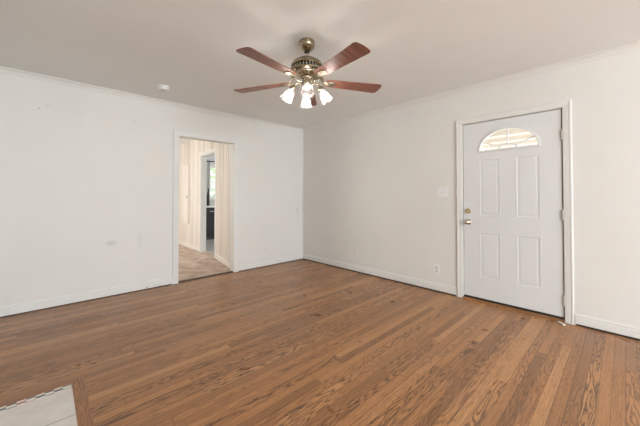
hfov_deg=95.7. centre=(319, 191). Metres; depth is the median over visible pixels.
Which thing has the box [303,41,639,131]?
trim
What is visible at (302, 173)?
trim
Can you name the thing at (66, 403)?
hearth
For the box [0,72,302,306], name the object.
wall
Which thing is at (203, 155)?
trim
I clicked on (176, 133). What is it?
trim
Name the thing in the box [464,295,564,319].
trim
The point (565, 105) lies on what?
trim
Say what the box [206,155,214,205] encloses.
wall
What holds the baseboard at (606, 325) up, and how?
attached to the wall at (371, 184)
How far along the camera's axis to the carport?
6.14 m
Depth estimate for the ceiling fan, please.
2.27 m
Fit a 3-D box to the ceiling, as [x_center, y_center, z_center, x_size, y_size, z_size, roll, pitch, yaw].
[0.391,-1.266,3.200,7.320,0.100,14.940,1,-1,-44]
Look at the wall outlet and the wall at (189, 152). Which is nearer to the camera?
the wall outlet
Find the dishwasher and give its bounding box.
[206,208,214,239]
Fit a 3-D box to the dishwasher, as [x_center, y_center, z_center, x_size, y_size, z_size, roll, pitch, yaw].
[-3.029,0.864,8.161,0.600,0.865,0.608,1,-1,-44]
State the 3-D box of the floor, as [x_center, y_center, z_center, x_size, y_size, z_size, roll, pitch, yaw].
[0.398,1.259,3.168,7.100,0.090,14.700,1,-1,-44]
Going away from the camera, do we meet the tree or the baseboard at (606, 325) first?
the baseboard at (606, 325)
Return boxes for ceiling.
[0,0,639,144]
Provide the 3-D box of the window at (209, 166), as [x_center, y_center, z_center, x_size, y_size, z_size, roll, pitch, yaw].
[-2.897,-0.278,8.773,1.070,1.020,0.130,1,-1,-44]
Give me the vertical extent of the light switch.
0.118 m
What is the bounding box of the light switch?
[438,187,447,196]
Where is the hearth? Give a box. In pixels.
[0,375,93,425]
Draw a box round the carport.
[481,128,537,149]
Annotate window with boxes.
[208,165,214,198]
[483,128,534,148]
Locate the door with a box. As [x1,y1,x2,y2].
[463,109,564,317]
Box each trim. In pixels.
[0,66,302,131]
[172,129,238,284]
[178,271,232,282]
[199,148,216,257]
[302,173,302,252]
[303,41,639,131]
[456,99,573,324]
[463,296,564,322]
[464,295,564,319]
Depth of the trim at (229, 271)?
4.20 m
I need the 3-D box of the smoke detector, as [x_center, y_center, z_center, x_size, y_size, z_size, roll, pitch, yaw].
[-1.805,-1.188,3.340,0.136,0.051,0.136,1,-1,-44]
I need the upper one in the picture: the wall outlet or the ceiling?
the ceiling
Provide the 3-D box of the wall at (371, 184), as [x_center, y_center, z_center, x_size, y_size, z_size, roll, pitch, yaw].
[2.994,-0.013,2.067,0.120,2.440,9.500,1,-1,-44]
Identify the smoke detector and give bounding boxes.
[157,84,169,91]
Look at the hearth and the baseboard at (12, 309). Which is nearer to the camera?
the hearth
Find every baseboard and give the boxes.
[0,253,302,316]
[179,241,229,267]
[303,253,639,338]
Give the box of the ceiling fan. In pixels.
[234,37,381,106]
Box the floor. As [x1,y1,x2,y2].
[0,239,639,425]
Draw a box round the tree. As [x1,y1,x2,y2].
[211,168,214,196]
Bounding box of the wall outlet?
[434,264,439,274]
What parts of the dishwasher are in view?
control panel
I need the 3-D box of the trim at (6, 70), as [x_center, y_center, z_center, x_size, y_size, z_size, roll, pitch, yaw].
[-1.978,-1.178,3.893,4.600,0.054,0.030,1,-1,-44]
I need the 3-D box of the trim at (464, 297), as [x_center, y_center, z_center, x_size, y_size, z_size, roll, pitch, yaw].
[2.005,1.211,3.060,0.149,0.022,0.898,1,-1,-44]
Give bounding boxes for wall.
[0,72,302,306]
[179,140,230,261]
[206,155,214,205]
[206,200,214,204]
[303,49,639,326]
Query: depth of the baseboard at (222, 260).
5.44 m

